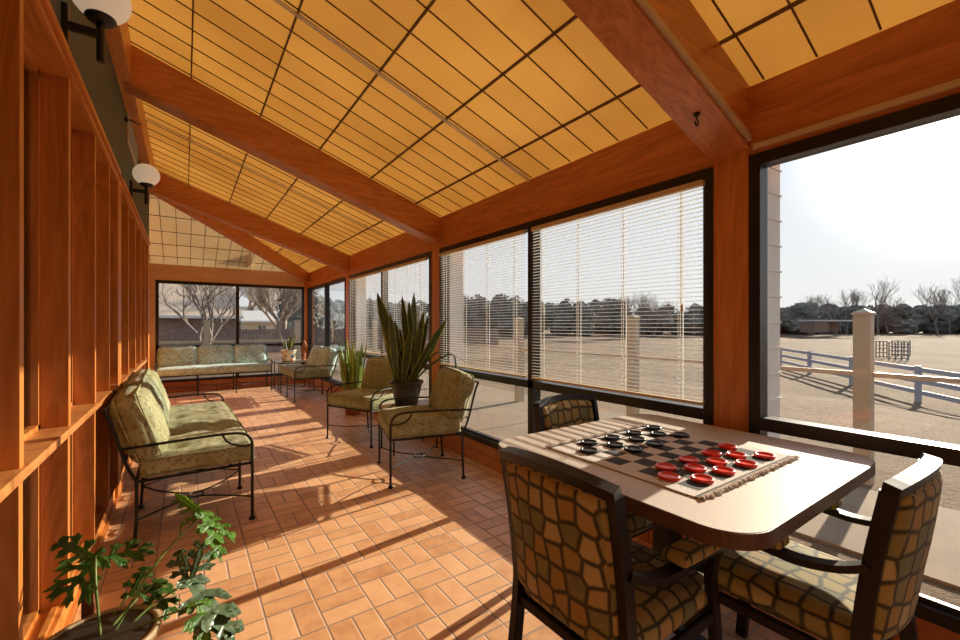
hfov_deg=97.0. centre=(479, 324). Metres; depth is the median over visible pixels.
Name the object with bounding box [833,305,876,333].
evergreen tree
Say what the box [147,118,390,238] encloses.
trim
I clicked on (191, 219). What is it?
trim
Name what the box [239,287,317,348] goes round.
bare tree
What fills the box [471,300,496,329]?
evergreen tree
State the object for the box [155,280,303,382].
window
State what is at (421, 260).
window blind
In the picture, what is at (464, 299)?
evergreen tree
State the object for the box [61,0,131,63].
wall sconce
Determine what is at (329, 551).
floor
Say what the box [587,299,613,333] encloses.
evergreen tree
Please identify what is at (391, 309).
evergreen tree
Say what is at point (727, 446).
checker
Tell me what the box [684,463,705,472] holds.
checker
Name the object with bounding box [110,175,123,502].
trim
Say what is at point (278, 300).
evergreen tree
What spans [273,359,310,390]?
table
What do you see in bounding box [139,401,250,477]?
seat cushion
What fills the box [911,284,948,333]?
bare tree
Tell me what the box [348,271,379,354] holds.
window blind
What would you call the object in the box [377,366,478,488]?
armchair
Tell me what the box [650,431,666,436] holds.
checker
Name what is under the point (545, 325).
evergreen tree
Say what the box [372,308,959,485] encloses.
fence
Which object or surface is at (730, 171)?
trim
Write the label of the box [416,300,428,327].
evergreen tree
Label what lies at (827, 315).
bare tree
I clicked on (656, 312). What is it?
bare tree
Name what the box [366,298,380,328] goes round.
evergreen tree
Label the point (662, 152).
trim
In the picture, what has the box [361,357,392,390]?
cushion
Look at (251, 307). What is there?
bare tree
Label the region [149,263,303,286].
beam
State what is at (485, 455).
wall
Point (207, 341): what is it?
fence
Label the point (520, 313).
evergreen tree
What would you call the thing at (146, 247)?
trim
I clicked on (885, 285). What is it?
bare tree
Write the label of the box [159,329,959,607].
ground
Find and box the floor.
[74,383,822,639]
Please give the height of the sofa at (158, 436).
0.893 m
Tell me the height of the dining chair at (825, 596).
0.912 m
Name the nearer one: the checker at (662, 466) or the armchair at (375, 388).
the checker at (662, 466)
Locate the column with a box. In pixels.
[448,251,463,425]
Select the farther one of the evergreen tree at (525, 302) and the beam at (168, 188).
the evergreen tree at (525, 302)
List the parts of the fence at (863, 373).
fence post, rail, fence post, rail, fence post, rail, fence post, rail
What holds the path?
on the ground
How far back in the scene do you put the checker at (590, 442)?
1.80 m
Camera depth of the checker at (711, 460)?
1.55 m
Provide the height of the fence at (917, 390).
1.230 m
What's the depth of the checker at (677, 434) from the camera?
1.92 m
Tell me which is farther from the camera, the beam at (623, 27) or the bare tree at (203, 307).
the bare tree at (203, 307)
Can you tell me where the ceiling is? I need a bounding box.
[127,0,954,272]
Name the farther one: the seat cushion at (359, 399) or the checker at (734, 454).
the seat cushion at (359, 399)
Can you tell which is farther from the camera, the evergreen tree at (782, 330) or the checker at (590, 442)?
the evergreen tree at (782, 330)
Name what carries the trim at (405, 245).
attached to the ceiling
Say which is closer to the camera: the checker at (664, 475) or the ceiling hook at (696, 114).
the checker at (664, 475)
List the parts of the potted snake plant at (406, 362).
plant pot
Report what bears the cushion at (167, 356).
on the sofa at (172, 361)
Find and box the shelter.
[798,320,852,331]
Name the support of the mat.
on the table at (756, 515)
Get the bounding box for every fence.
[159,320,300,364]
[159,328,498,352]
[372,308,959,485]
[780,348,959,403]
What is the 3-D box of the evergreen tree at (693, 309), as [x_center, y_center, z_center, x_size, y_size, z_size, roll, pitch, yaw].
[36.718,-0.901,72.497,4.933,5.791,4.756,0,0,-16]
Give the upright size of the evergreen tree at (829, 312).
6.000 m
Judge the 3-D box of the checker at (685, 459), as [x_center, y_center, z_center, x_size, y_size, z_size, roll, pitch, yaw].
[0.773,0.499,1.574,0.070,0.011,0.070,0,0,-35]
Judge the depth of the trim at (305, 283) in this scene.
9.46 m
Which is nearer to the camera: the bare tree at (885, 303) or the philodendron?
the philodendron
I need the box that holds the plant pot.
[47,604,161,639]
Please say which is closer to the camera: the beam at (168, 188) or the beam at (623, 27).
the beam at (623, 27)
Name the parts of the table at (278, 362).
table frame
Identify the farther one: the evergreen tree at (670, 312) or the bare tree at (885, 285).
the evergreen tree at (670, 312)
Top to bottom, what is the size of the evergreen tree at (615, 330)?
6.820 m
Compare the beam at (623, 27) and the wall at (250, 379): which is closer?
the beam at (623, 27)
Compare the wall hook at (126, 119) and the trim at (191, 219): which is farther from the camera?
the trim at (191, 219)
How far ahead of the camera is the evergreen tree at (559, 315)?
70.67 m
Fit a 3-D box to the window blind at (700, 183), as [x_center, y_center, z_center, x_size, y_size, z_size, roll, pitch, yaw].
[0.783,-0.170,2.765,0.043,1.179,1.336,0,0,-35]
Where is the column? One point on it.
(452, 301)
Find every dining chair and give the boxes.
[499,446,728,639]
[533,393,681,538]
[684,453,942,639]
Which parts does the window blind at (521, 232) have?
ladder cord, ladder cord, rail, ladder cord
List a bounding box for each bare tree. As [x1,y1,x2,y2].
[159,283,248,344]
[234,287,274,328]
[239,287,283,310]
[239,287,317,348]
[264,288,323,312]
[608,291,661,329]
[637,301,678,336]
[790,304,817,334]
[794,296,821,307]
[803,294,847,334]
[812,294,832,309]
[838,290,871,304]
[839,287,866,333]
[867,274,904,334]
[877,297,904,333]
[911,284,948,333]
[921,284,950,333]
[933,295,958,307]
[945,278,959,300]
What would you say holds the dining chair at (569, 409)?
on the floor
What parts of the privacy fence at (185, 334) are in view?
fence rail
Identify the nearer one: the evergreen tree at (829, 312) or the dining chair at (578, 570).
the dining chair at (578, 570)
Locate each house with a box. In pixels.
[159,283,243,347]
[239,306,247,324]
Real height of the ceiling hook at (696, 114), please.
0.059 m
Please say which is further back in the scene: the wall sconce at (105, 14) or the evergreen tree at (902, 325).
the evergreen tree at (902, 325)
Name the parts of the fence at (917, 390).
rail, rail, rail, fence post, rail, rail, rail, fence post, rail, rail, rail, fence post, rail, rail, rail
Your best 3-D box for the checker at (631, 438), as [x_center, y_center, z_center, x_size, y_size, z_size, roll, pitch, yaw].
[0.688,0.499,1.860,0.070,0.011,0.070,0,0,-35]
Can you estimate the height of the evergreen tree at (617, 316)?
4.675 m
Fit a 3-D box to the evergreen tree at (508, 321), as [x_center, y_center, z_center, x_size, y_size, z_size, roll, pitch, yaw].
[3.907,-1.663,72.159,6.153,7.760,6.235,0,0,-35]
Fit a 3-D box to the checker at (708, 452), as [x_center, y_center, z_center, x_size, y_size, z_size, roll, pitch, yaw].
[0.903,0.499,1.657,0.070,0.011,0.070,0,0,-35]
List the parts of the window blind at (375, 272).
ladder cord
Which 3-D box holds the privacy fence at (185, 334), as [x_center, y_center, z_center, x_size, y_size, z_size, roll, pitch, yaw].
[-12.820,0.965,26.427,35.075,1.489,0.080,0,0,-35]
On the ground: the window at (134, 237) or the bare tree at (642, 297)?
the bare tree at (642, 297)
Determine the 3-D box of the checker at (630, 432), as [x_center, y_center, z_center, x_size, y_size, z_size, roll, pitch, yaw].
[0.715,0.499,1.968,0.070,0.011,0.070,0,0,-35]
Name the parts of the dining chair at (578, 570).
leg, rail, backrest, seat, seat rail, leg, armrest, leg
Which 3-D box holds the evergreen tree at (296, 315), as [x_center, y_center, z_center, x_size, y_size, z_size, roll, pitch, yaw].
[-16.614,-0.774,39.939,3.385,5.341,3.448,0,0,-35]
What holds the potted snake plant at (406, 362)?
on the side table at (423, 401)
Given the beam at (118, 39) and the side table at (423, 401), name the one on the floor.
the side table at (423, 401)
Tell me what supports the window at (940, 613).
in the wall at (485, 455)
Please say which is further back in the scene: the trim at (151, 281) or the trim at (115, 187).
the trim at (151, 281)
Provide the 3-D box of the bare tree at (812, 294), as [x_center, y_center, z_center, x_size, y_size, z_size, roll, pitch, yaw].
[63.092,-2.065,78.618,3.409,7.882,4.420,0,0,-35]
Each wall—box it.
[23,66,27,620]
[50,0,148,236]
[162,375,303,392]
[308,379,959,639]
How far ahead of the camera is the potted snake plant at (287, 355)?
8.61 m
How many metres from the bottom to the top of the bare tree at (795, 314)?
5.469 m
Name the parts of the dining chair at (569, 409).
leg, rail, backrest, leg, seat, seat rail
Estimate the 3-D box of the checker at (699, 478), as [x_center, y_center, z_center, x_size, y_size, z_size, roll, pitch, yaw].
[0.721,0.499,1.379,0.070,0.011,0.070,0,0,-35]
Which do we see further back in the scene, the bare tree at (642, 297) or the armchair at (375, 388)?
the bare tree at (642, 297)
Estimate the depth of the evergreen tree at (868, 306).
77.89 m
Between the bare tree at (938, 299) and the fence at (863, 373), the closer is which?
the fence at (863, 373)
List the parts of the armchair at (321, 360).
leg, seat frame, arm rail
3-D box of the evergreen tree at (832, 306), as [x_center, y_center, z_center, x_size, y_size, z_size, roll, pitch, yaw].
[67.203,-1.217,81.979,6.982,6.114,6.142,0,0,-35]
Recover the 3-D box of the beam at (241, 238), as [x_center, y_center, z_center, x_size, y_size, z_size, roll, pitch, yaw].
[-4.186,-1.499,7.675,0.130,1.151,3.771,0,0,10]
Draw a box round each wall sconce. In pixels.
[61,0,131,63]
[130,164,159,204]
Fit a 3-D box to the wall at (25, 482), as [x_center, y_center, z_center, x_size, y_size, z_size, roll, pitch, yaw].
[-2.949,-0.385,1.057,2.760,3.650,9.500,0,0,-35]
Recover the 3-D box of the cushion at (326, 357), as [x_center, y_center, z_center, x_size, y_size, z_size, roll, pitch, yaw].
[-2.780,0.626,7.672,0.298,0.450,0.650,0,0,-35]
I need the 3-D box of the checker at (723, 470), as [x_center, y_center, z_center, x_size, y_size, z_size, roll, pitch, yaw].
[0.836,0.499,1.458,0.070,0.011,0.070,0,0,-35]
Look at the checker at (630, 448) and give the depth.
1.70 m
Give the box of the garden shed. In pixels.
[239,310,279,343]
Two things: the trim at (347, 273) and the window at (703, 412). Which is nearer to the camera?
the window at (703, 412)
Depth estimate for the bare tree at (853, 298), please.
73.88 m
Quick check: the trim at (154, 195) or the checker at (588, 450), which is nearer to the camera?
the checker at (588, 450)
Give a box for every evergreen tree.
[276,289,297,338]
[286,293,321,335]
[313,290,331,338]
[318,297,338,330]
[330,299,343,339]
[335,299,343,313]
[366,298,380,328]
[388,302,399,321]
[395,300,417,330]
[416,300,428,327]
[463,294,470,327]
[463,294,486,334]
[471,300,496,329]
[484,294,515,335]
[510,295,527,333]
[522,301,546,334]
[542,302,548,332]
[543,302,557,332]
[551,298,575,335]
[566,301,596,335]
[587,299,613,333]
[601,298,614,332]
[606,300,631,333]
[613,311,645,334]
[643,307,675,334]
[664,305,678,332]
[668,311,688,333]
[679,303,702,334]
[780,302,825,334]
[780,307,788,333]
[813,303,832,333]
[823,303,839,332]
[830,306,846,332]
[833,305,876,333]
[867,305,881,332]
[874,303,920,333]
[909,304,941,333]
[927,305,959,333]
[947,304,959,332]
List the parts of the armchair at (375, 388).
leg, arm rail, seat frame, leg, arm rail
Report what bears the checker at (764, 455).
on the mat
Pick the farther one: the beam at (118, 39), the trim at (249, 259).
the trim at (249, 259)
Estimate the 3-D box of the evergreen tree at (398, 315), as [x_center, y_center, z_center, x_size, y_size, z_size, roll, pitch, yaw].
[-12.606,-1.071,69.736,5.403,6.336,6.044,0,0,-35]
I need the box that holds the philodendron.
[42,492,243,639]
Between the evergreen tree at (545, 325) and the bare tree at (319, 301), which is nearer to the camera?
the bare tree at (319, 301)
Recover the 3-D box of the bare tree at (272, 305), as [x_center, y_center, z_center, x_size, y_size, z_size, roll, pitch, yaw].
[-25.487,-2.598,51.315,7.523,8.730,8.202,0,0,15]
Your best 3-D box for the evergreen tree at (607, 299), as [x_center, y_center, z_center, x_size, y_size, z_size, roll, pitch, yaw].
[24.966,-1.699,83.589,5.993,7.432,6.502,0,0,-35]
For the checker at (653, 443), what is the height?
0.011 m
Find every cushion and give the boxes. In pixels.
[109,384,168,464]
[121,375,169,427]
[131,369,170,410]
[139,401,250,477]
[157,346,196,366]
[157,362,270,376]
[198,345,232,364]
[234,344,267,362]
[280,364,329,378]
[307,346,322,365]
[315,347,337,370]
[328,388,394,410]
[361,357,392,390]
[378,405,460,438]
[429,367,473,420]
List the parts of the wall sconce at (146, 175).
wall plate, arm, lamp shade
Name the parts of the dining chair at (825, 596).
leg, leg, seat, seat rail, armrest, armrest, leg, backrest, leg, rail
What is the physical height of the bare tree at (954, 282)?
11.058 m
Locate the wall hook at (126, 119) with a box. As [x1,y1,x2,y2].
[124,117,140,124]
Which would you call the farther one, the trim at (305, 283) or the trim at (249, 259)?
the trim at (305, 283)
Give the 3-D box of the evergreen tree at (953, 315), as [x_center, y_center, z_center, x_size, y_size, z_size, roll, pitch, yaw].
[82.896,-0.893,76.647,6.177,5.465,5.985,0,0,-35]
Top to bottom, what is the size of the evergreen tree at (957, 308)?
5.821 m
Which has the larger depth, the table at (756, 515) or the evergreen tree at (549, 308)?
the evergreen tree at (549, 308)
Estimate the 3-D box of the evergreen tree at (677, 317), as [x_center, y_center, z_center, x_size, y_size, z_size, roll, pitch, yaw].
[35.675,-0.258,74.738,5.743,4.390,5.666,0,0,-35]
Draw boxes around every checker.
[580,447,597,453]
[581,439,597,445]
[604,434,620,439]
[607,441,623,447]
[624,445,641,452]
[626,430,642,435]
[629,436,645,441]
[646,425,660,429]
[646,440,663,446]
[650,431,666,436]
[655,462,676,471]
[657,471,679,481]
[673,432,689,437]
[678,456,698,463]
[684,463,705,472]
[690,474,713,483]
[702,449,721,456]
[706,457,726,465]
[712,466,735,474]
[718,443,736,449]
[726,451,746,458]
[735,459,757,467]
[754,451,775,458]
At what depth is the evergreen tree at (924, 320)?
76.15 m
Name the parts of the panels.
pen panel, pen panel, pen panel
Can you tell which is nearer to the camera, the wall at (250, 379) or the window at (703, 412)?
the window at (703, 412)
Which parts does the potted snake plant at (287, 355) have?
plant pot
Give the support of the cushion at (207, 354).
on the sofa at (172, 361)
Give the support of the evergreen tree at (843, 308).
on the ground
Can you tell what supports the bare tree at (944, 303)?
on the ground
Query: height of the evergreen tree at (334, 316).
5.850 m
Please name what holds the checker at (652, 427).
on the mat
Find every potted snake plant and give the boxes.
[280,334,296,360]
[339,338,366,415]
[377,293,463,405]
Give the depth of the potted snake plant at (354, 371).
6.07 m
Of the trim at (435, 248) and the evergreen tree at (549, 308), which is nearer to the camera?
the trim at (435, 248)
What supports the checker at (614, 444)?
on the mat
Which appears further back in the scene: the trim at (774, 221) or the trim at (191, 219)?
the trim at (191, 219)
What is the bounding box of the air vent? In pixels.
[126,112,137,165]
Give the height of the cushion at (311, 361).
0.448 m
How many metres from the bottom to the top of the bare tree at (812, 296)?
7.236 m
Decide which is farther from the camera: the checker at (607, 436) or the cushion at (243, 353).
the cushion at (243, 353)
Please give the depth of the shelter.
61.12 m
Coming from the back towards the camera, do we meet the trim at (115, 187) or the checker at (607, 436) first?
the trim at (115, 187)
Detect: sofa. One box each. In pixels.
[103,367,255,548]
[155,344,272,395]
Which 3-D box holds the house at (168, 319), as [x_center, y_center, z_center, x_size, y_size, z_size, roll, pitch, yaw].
[-19.294,-0.560,26.977,6.400,4.600,7.060,0,0,-39]
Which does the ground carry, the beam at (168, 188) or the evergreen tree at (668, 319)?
the evergreen tree at (668, 319)
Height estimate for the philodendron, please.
0.622 m
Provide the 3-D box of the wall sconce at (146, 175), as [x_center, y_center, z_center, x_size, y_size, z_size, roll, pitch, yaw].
[-3.000,-1.265,3.822,0.199,0.360,0.199,0,0,10]
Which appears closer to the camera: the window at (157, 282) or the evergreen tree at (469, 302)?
the window at (157, 282)
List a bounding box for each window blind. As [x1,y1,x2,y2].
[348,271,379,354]
[381,257,427,355]
[439,230,525,377]
[531,179,704,404]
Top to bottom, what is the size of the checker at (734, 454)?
0.011 m
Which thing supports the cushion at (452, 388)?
on the armchair at (452, 388)
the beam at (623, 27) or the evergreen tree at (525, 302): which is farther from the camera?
the evergreen tree at (525, 302)
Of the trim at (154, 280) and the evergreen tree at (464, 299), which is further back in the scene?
the evergreen tree at (464, 299)
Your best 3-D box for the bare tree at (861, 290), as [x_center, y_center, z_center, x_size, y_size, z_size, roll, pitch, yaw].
[68.516,-2.390,78.315,6.481,8.534,5.816,0,0,-35]
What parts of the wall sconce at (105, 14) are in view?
wall plate, arm, lamp shade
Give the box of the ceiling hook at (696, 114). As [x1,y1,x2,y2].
[693,112,699,126]
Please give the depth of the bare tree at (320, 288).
59.73 m
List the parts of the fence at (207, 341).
rail, fence post, rail, fence post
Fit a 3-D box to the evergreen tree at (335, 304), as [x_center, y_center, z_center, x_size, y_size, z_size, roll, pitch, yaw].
[-19.808,-0.697,55.962,4.428,5.908,4.639,0,0,-35]
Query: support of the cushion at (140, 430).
on the sofa at (158, 436)
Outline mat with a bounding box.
[545,423,799,500]
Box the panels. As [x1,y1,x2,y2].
[875,340,910,359]
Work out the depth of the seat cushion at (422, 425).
3.51 m
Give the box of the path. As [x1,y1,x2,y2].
[330,374,959,589]
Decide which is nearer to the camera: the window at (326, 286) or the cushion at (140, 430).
the cushion at (140, 430)
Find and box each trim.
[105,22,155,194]
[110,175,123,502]
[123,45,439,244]
[128,0,881,271]
[145,243,150,368]
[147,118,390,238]
[149,197,272,269]
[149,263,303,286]
[149,279,153,370]
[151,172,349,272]
[154,195,342,271]
[154,280,154,370]
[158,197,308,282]
[245,253,251,267]
[273,0,529,180]
[304,282,312,382]
[308,265,345,287]
[346,272,349,389]
[350,232,430,274]
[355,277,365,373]
[431,242,439,444]
[440,120,712,247]
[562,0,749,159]
[636,0,751,140]
[713,143,749,432]
[768,164,781,437]
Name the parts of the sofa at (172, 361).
leg, seat frame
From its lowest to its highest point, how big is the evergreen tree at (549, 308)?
6.334 m
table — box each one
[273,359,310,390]
[378,398,437,455]
[498,414,874,639]
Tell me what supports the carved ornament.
on the table at (278, 362)
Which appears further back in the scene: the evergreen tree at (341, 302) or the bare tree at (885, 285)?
the bare tree at (885, 285)
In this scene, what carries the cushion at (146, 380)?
on the sofa at (158, 436)
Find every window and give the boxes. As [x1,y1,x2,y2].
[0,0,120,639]
[121,179,149,494]
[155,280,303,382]
[308,277,345,387]
[349,251,430,398]
[439,167,712,449]
[749,78,959,633]
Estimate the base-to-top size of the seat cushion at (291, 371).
0.184 m
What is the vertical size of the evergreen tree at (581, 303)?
6.089 m
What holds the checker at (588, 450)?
on the mat
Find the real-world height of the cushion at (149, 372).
0.448 m
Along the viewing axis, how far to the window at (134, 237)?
4.15 m
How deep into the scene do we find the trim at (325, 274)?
8.37 m
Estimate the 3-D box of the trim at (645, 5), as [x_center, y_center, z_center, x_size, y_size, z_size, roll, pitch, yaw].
[0.218,-1.341,1.296,2.636,0.908,0.018,0,0,-35]
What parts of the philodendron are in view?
stem, stem, stem, stem, stem, stem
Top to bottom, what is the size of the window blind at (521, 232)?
1.179 m
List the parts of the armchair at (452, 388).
leg, leg, arm rail, seat frame, arm rail, leg, leg, frame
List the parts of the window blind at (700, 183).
ladder cord, ladder cord, rail, ladder cord, blind pull, cord, ladder cord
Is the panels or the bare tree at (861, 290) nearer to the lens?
the panels
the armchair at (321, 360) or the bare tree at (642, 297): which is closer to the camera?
the armchair at (321, 360)
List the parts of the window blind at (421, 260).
ladder cord, ladder cord, ladder cord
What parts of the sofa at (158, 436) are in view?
frame, leg, leg, arm rail, seat frame, arm rail, leg, leg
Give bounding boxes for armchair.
[280,345,338,402]
[326,357,394,447]
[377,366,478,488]
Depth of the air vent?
3.76 m
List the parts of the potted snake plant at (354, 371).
plant pot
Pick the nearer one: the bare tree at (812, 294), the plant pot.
the plant pot
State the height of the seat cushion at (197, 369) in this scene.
0.185 m
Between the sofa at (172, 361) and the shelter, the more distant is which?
the shelter
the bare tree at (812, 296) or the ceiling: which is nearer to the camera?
the ceiling
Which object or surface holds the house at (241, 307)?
on the ground
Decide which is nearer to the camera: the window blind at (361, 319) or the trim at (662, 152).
the trim at (662, 152)
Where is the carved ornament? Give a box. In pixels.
[301,340,306,359]
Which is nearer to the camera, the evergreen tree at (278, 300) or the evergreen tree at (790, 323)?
the evergreen tree at (278, 300)
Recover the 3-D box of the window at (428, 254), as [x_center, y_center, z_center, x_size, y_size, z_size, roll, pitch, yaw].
[-1.333,0.135,5.928,0.082,1.910,2.880,0,0,-35]
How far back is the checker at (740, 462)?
1.53 m

